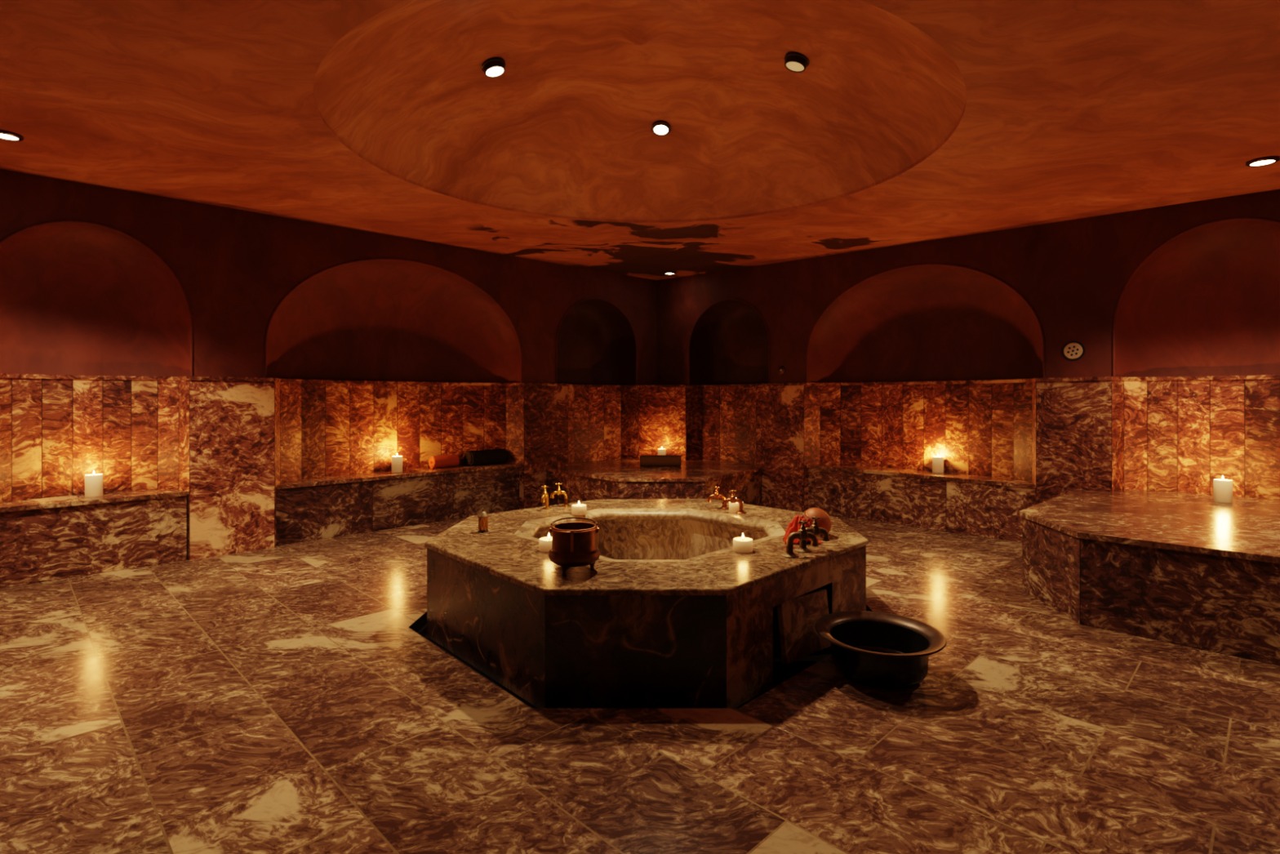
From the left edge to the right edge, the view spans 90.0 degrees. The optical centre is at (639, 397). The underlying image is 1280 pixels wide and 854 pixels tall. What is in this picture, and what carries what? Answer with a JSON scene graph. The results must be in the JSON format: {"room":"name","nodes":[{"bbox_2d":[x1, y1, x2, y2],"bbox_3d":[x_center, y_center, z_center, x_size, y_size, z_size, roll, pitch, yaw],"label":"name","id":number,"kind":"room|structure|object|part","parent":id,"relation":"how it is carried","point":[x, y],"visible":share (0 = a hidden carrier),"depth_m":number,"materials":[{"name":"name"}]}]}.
{"room":"spa","nodes":[
{"label":"spa","id":0,"kind":"room"},
{"bbox_2d":[0,168,657,559],"bbox_3d":[-2.281,-0.174,6.181,0.530,2.788,6.660,0,0,44],"label":"wall","id":1,"kind":"structure","parent":0,"point":[95,280],"depth_m":5.10,"materials":[{"name":"stone"}]},
{"bbox_2d":[0,373,639,387],"bbox_3d":[-2.294,-0.146,6.253,0.670,0.028,5.845,0,0,44],"label":"trim","id":2,"kind":"structure","parent":1,"relation":"attached to","point":[2,375],"depth_m":5.06,"materials":[{"name":"stone"}]},
{"bbox_2d":[0,505,1279,853],"bbox_3d":[0.196,1.235,3.599,8.082,0.070,8.324,0,0,45],"label":"floor","id":3,"kind":"structure","parent":0,"point":[292,698],"depth_m":2.31,"materials":[{"name":"stone"}]},
{"bbox_2d":[0,489,187,587],"bbox_3d":[-3.834,0.944,4.468,0.359,0.508,1.056,0,0,44],"label":"bench","id":4,"kind":"object","parent":3,"relation":"on","point":[66,536],"visible":0.98,"depth_m":4.35,"materials":[{"name":"brown stone"}]},
{"bbox_2d":[84,471,102,497],"bbox_3d":[-3.840,0.599,4.500,0.098,0.182,0.098,0,0,0],"label":"candle","id":5,"kind":"object","parent":4,"relation":"on","point":[93,482],"visible":1,"depth_m":4.46,"materials":[{"name":"beige wax"}]},
{"bbox_3d":[-3.834,0.705,4.468,0.359,0.030,1.056,0,0,44],"label":"seat","id":6,"kind":"part","parent":4,"relation":"part of","materials":[{"name":"stone"}]},
{"bbox_2d":[275,463,520,545],"bbox_3d":[-2.247,0.954,6.155,0.382,0.488,2.387,0,0,44],"label":"bench","id":7,"kind":"object","parent":3,"relation":"on","point":[338,505],"visible":0.96,"depth_m":5.86,"materials":[{"name":"brown stone"}]},
{"bbox_2d":[391,453,402,472],"bbox_3d":[-2.330,0.619,6.140,0.098,0.182,0.098,0,0,16],"label":"candle","id":8,"kind":"object","parent":7,"relation":"on","point":[397,460],"visible":1,"depth_m":6.10,"materials":[{"name":"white wax"}]},
{"bbox_3d":[-2.247,0.725,6.155,0.382,0.030,2.387,0,0,44],"label":"seat","id":9,"kind":"part","parent":7,"relation":"part of","materials":[{"name":"stone"}]},
{"bbox_2d":[428,454,459,468],"bbox_3d":[-1.995,0.646,6.516,0.129,0.128,0.292,0,0,44],"label":"rolled towel","id":10,"kind":"object","parent":7,"relation":"on","point":[446,460],"visible":1,"depth_m":6.46,"materials":[{"name":"fabric"}]},
{"bbox_2d":[463,448,508,466],"bbox_3d":[-1.626,0.629,6.805,0.172,0.160,0.490,0,0,44],"label":"rolled towel","id":11,"kind":"object","parent":7,"relation":"on","point":[482,457],"visible":1,"depth_m":6.73,"materials":[{"name":"black fabric"}]},
{"bbox_2d":[424,498,868,707],"bbox_3d":[0.034,1.011,3.732,2.252,0.498,2.140,0,0,-44],"label":"basin","id":12,"kind":"object","parent":3,"relation":"on","point":[667,615],"visible":0.9,"depth_m":2.79,"materials":[{"name":"stone"}]},
{"bbox_2d":[477,508,488,532],"bbox_3d":[-0.893,0.694,3.645,0.062,0.136,0.062,0,0,0],"label":"lantern","id":13,"kind":"object","parent":12,"relation":"on","point":[482,516],"visible":1,"depth_m":3.63,"materials":[{"name":"metal"}]},
{"bbox_3d":[-0.893,0.712,3.645,0.045,0.076,0.045,0,0,0],"label":"glass","id":14,"kind":"part","parent":13,"relation":"part of","materials":[{"name":"orange glass"}]},
{"bbox_2d":[538,532,551,552],"bbox_3d":[-0.455,0.717,3.200,0.098,0.090,0.098,0,0,0],"label":"candle","id":15,"kind":"object","parent":12,"relation":"on","point":[544,543],"visible":0.67,"depth_m":3.16,"materials":[{"name":"beige wax"}]},
{"bbox_2d":[541,485,551,509],"bbox_3d":[-0.645,0.680,4.367,0.065,0.165,0.142,0,0,8],"label":"tap","id":16,"kind":"object","parent":12,"relation":"on","point":[544,495],"visible":1,"depth_m":4.35,"materials":[{"name":"gold metal"}]},
{"bbox_3d":[-0.652,0.677,4.321,0.029,0.048,0.048,0,0,8],"label":"spout","id":17,"kind":"part","parent":16,"relation":"part of","materials":[{"name":"gold metal"}]},
{"bbox_2d":[550,482,570,506],"bbox_3d":[-0.558,0.680,4.495,0.142,0.165,0.065,0,0,-8],"label":"tap","id":18,"kind":"object","parent":12,"relation":"on","point":[558,491],"visible":1,"depth_m":4.49,"materials":[{"name":"gold metal"}]},
{"bbox_3d":[-0.604,0.677,4.488,0.048,0.048,0.029,0,0,-8],"label":"spout","id":19,"kind":"part","parent":18,"relation":"part of","materials":[{"name":"gold metal"}]},
{"bbox_2d":[548,516,599,574],"bbox_3d":[-0.290,0.650,2.830,0.228,0.224,0.228,0,0,0],"label":"bucket","id":20,"kind":"object","parent":12,"relation":"on","point":[571,548],"visible":0.98,"depth_m":2.75,"materials":[{"name":"brown metal"}]},
{"bbox_2d":[551,521,596,531],"bbox_3d":[-0.290,0.595,2.830,0.196,0.060,0.196,0,0,0],"label":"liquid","id":21,"kind":"object","parent":20,"relation":"in","point":[566,526],"visible":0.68,"depth_m":2.90,"materials":[{"name":"black liquid"}]},
{"bbox_3d":[-0.290,0.550,2.861,0.208,0.024,0.075,0,0,0],"label":"bail handle","id":22,"kind":"part","parent":20,"relation":"part of","materials":[{"name":"orange metal"}]},
{"bbox_2d":[571,500,586,515],"bbox_3d":[-0.400,0.717,4.200,0.098,0.090,0.098,0,0,31],"label":"candle","id":23,"kind":"object","parent":12,"relation":"on","point":[578,508],"visible":1,"depth_m":4.16,"materials":[{"name":"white wax"}]},
{"bbox_2d":[706,486,728,509],"bbox_3d":[0.537,0.686,4.403,0.156,0.152,0.070,0,0,4],"label":"tap","id":24,"kind":"object","parent":12,"relation":"on","point":[716,495],"visible":0.95,"depth_m":4.39,"materials":[{"name":"gold metal"}]},
{"bbox_3d":[0.486,0.691,4.407,0.053,0.051,0.031,0,0,4],"label":"spout","id":25,"kind":"part","parent":24,"relation":"part of","materials":[{"name":"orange metal"}]},
{"bbox_2d":[723,489,746,514],"bbox_3d":[0.626,0.686,4.234,0.156,0.152,0.070,0,0,12],"label":"tap","id":26,"kind":"object","parent":12,"relation":"on","point":[732,500],"visible":1,"depth_m":4.22,"materials":[{"name":"gold metal"}]},
{"bbox_3d":[0.576,0.691,4.245,0.053,0.051,0.031,0,0,12],"label":"spout","id":27,"kind":"part","parent":26,"relation":"part of","materials":[{"name":"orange metal"}]},
{"bbox_2d":[728,497,743,511],"bbox_3d":[0.650,0.717,4.330,0.098,0.090,0.098,0,0,-43],"label":"candle","id":28,"kind":"object","parent":12,"relation":"on","point":[734,507],"visible":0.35,"depth_m":4.29,"materials":[{"name":"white wax"}]},
{"bbox_2d":[733,533,752,552],"bbox_3d":[0.513,0.717,3.190,0.098,0.090,0.098,0,0,16],"label":"candle","id":29,"kind":"object","parent":12,"relation":"on","point":[740,544],"visible":1,"depth_m":3.15,"materials":[{"name":"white wax"}]},
{"bbox_2d":[780,520,818,558],"bbox_3d":[0.772,0.678,3.092,0.187,0.168,0.086,0,0,-8],"label":"tap","id":30,"kind":"object","parent":12,"relation":"on","point":[802,534],"visible":1,"depth_m":3.08,"materials":[{"name":"gold metal"}]},
{"bbox_3d":[0.788,0.601,3.094,0.037,0.014,0.037,0,0,37],"label":"cross handle","id":31,"kind":"part","parent":30,"relation":"part of","materials":[{"name":"brown metal"}]},
{"bbox_3d":[0.833,0.683,3.101,0.064,0.067,0.038,0,0,-8],"label":"spout","id":32,"kind":"part","parent":30,"relation":"part of","materials":[{"name":"brown metal"}]},
{"bbox_2d":[782,514,822,543],"bbox_3d":[0.852,0.689,3.377,0.197,0.146,0.126,0,0,0],"label":"cloth","id":33,"kind":"object","parent":12,"relation":"on","point":[793,526],"visible":0.46,"depth_m":3.36,"materials":[{"name":"red fabric"}]},
{"bbox_2d":[777,589,831,663],"bbox_3d":[0.771,1.055,2.979,0.417,0.290,0.065,0,0,-45],"label":"access panel","id":34,"kind":"object","parent":12,"relation":"attached to","point":[797,616],"visible":0.81,"depth_m":2.93,"materials":[{"name":"stone"}]},
{"bbox_2d":[794,515,829,552],"bbox_3d":[0.861,0.678,3.200,0.187,0.168,0.086,0,0,-12],"label":"tap","id":35,"kind":"object","parent":12,"relation":"on","point":[814,528],"visible":0.85,"depth_m":3.19,"materials":[{"name":"gold metal"}]},
{"bbox_3d":[0.877,0.601,3.204,0.037,0.014,0.037,0,0,33],"label":"cross handle","id":36,"kind":"part","parent":35,"relation":"part of","materials":[{"name":"brown metal"}]},
{"bbox_3d":[0.921,0.683,3.213,0.064,0.067,0.038,0,0,-12],"label":"spout","id":37,"kind":"part","parent":35,"relation":"part of","materials":[{"name":"brown metal"}]},
{"bbox_2d":[804,507,831,532],"bbox_3d":[0.982,0.684,3.540,0.147,0.150,0.170,0,0,0],"label":"copper bowl","id":38,"kind":"object","parent":12,"relation":"on","point":[824,521],"visible":0.75,"depth_m":3.48,"materials":[{"name":"metal"}]},
{"bbox_2d":[546,458,763,506],"bbox_3d":[0.152,0.989,7.245,2.069,0.418,2.130,0,0,38],"label":"bench","id":39,"kind":"object","parent":3,"relation":"on","point":[616,478],"visible":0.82,"depth_m":6.63,"materials":[{"name":"stone"}]},
{"bbox_3d":[0.172,0.795,7.174,2.416,0.030,1.981,0,0,0],"label":"seat","id":40,"kind":"part","parent":39,"relation":"part of","materials":[{"name":"stone"}]},
{"bbox_2d":[640,454,681,466],"bbox_3d":[0.235,0.718,7.304,0.472,0.125,0.126,0,0,0],"label":"rolled towel","id":41,"kind":"object","parent":39,"relation":"on","point":[656,460],"visible":1,"depth_m":7.25,"materials":[{"name":"brown fabric"}]},
{"bbox_2d":[657,446,666,455],"bbox_3d":[0.270,0.689,7.900,0.098,0.182,0.098,0,0,31],"label":"candle","id":42,"kind":"object","parent":39,"relation":"on","point":[661,451],"visible":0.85,"depth_m":7.86,"materials":[{"name":"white wax"}]},
{"bbox_2d":[814,610,946,689],"bbox_3d":[1.040,1.108,2.790,0.536,0.184,0.536,0,0,0],"label":"metal basin","id":43,"kind":"object","parent":3,"relation":"on","point":[878,650],"visible":1,"depth_m":2.79,"materials":[{"name":"black metal"}]},
{"bbox_2d":[806,464,1035,542],"bbox_3d":[2.633,0.954,6.126,0.382,0.488,2.130,0,0,-43],"label":"bench","id":44,"kind":"object","parent":3,"relation":"on","point":[986,506],"visible":0.97,"depth_m":5.91,"materials":[{"name":"brown stone"}]},
{"bbox_3d":[2.633,0.725,6.126,0.382,0.030,2.130,0,0,-43],"label":"seat","id":45,"kind":"part","parent":44,"relation":"part of","materials":[{"name":"stone"}]},
{"bbox_2d":[932,453,943,472],"bbox_3d":[2.840,0.619,6.100,0.098,0.182,0.098,0,0,-43],"label":"candle","id":46,"kind":"object","parent":44,"relation":"on","point":[937,461],"visible":1,"depth_m":6.06,"materials":[{"name":"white wax"}]},
{"bbox_2d":[1018,488,1279,665],"bbox_3d":[3.650,0.954,3.636,2.287,0.488,2.296,0,0,-43],"label":"platform","id":47,"kind":"object","parent":3,"relation":"on","point":[1193,570],"visible":0.98,"depth_m":3.28,"materials":[{"name":"brown stone"}]},
{"bbox_3d":[3.650,0.725,3.636,2.287,0.030,2.296,0,0,-43],"label":"seat","id":48,"kind":"part","parent":47,"relation":"part of","materials":[{"name":"stone"}]},
{"bbox_2d":[1213,475,1232,502],"bbox_3d":[3.980,0.619,4.370,0.098,0.182,0.098,0,0,-28],"label":"candle","id":49,"kind":"object","parent":47,"relation":"on","point":[1222,488],"visible":1,"depth_m":4.33,"materials":[{"name":"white wax"}]},
{"bbox_2d":[0,0,1279,280],"bbox_3d":[0.177,-1.658,3.599,7.020,0.849,7.265,0,0,45],"label":"ceiling","id":50,"kind":"structure","parent":0,"point":[906,122],"depth_m":3.59,"materials":[{"name":"paint"}]},
{"bbox_2d":[0,129,23,141],"bbox_3d":[-3.420,-1.420,3.450,0.141,0.032,0.141,0,0,28],"label":"recessed light","id":51,"kind":"object","parent":50,"relation":"in","point":[4,135],"visible":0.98,"depth_m":3.45,"materials":[{"name":"white plastic"}]},
{"bbox_2d":[0,133,18,139],"bbox_3d":[-3.420,-1.407,3.450,0.104,0.006,0.104,1,2,0],"label":"diffuser","id":52,"kind":"object","parent":51,"relation":"attached to","point":[3,136],"depth_m":3.45,"materials":[{"name":"white plastic"}]},
{"bbox_2d":[480,57,505,77],"bbox_3d":[-0.850,-1.912,3.700,0.142,0.089,0.141,0,0,5],"label":"ceiling lamp","id":53,"kind":"object","parent":50,"relation":"attached to","point":[494,67],"visible":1,"depth_m":3.67,"materials":[{"name":"metal"}]},
{"bbox_2d":[486,66,503,76],"bbox_3d":[-0.838,-1.884,3.700,0.104,0.006,0.104,-15,0,0],"label":"diffuser","id":54,"kind":"object","parent":53,"relation":"attached to","point":[491,71],"depth_m":3.70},
{"bbox_2d":[651,120,671,136],"bbox_3d":[0.150,-1.912,4.540,0.141,0.067,0.141,0,0,17],"label":"ceiling lamp","id":55,"kind":"object","parent":50,"relation":"attached to","point":[661,128],"visible":1,"depth_m":4.52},
{"bbox_2d":[653,124,668,134],"bbox_3d":[0.149,-1.896,4.535,0.104,0.006,0.104,3,-16,0],"label":"diffuser","id":56,"kind":"object","parent":55,"relation":"attached to","point":[660,130],"depth_m":4.53,"materials":[{"name":"white plastic"}]},
{"bbox_2d":[663,271,675,274],"bbox_3d":[0.360,-1.515,7.750,0.141,0.032,0.141,0,0,28],"label":"recessed light","id":57,"kind":"object","parent":50,"relation":"in","point":[664,273],"visible":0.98,"depth_m":7.70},
{"bbox_2d":[784,51,808,72],"bbox_3d":[0.880,-1.880,3.580,0.141,0.092,0.141,0,0,6],"label":"ceiling lamp","id":58,"kind":"object","parent":50,"relation":"attached to","point":[795,62],"visible":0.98,"depth_m":3.55,"materials":[{"name":"metal"}]},
{"bbox_2d":[786,62,804,71],"bbox_3d":[0.867,-1.851,3.582,0.104,0.006,0.104,17,2,0],"label":"diffuser","id":59,"kind":"object","parent":58,"relation":"attached to","point":[794,66],"depth_m":3.58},
{"bbox_2d":[1245,155,1279,166],"bbox_3d":[3.560,-1.355,3.660,0.141,0.032,0.141,0,0,28],"label":"recessed light","id":60,"kind":"object","parent":50,"relation":"in","point":[1264,161],"visible":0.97,"depth_m":3.64,"materials":[{"name":"white plastic"}]},
{"bbox_2d":[1250,160,1274,165],"bbox_3d":[3.560,-1.342,3.660,0.104,0.006,0.104,1,2,0],"label":"diffuser","id":61,"kind":"object","parent":60,"relation":"attached to","point":[1253,162],"depth_m":3.65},
{"bbox_2d":[639,384,685,460],"bbox_3d":[0.209,0.530,8.143,0.413,1.380,0.695,0,0,-34],"label":"wall","id":62,"kind":"structure","parent":0,"point":[662,408],"depth_m":8.04,"materials":[{"name":"stone"}]},
{"bbox_2d":[657,189,1279,511],"bbox_3d":[2.682,-0.174,6.136,0.530,2.788,6.660,0,0,-43],"label":"wall","id":63,"kind":"structure","parent":0,"point":[1188,289],"depth_m":5.55,"materials":[{"name":"stone"}]},
{"bbox_2d":[777,365,785,374],"bbox_3d":[1.543,-0.300,6.986,0.022,0.100,0.100,0,0,-43],"label":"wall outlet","id":64,"kind":"object","parent":63,"relation":"attached to","point":[781,370],"visible":1,"depth_m":6.98,"materials":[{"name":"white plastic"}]},
{"bbox_2d":[684,374,1279,386],"bbox_3d":[2.756,-0.146,6.145,0.670,0.028,5.671,0,0,-43],"label":"trim","id":65,"kind":"structure","parent":63,"relation":"attached to","point":[1259,376],"depth_m":5.39,"materials":[{"name":"stone"}]},
{"bbox_2d":[1061,340,1084,360],"bbox_3d":[3.403,-0.368,5.029,0.012,0.164,0.164,0,0,-43],"label":"air vent","id":66,"kind":"object","parent":63,"relation":"attached to","point":[1073,350],"visible":1,"depth_m":5.03,"materials":[{"name":"white plastic"}]},
{"bbox_3d":[3.404,-0.368,5.029,0.011,0.128,0.128,0,0,-43],"label":"grille plate","id":67,"kind":"part","parent":66,"relation":"part of","materials":[{"name":"brown metal"}]}
]}

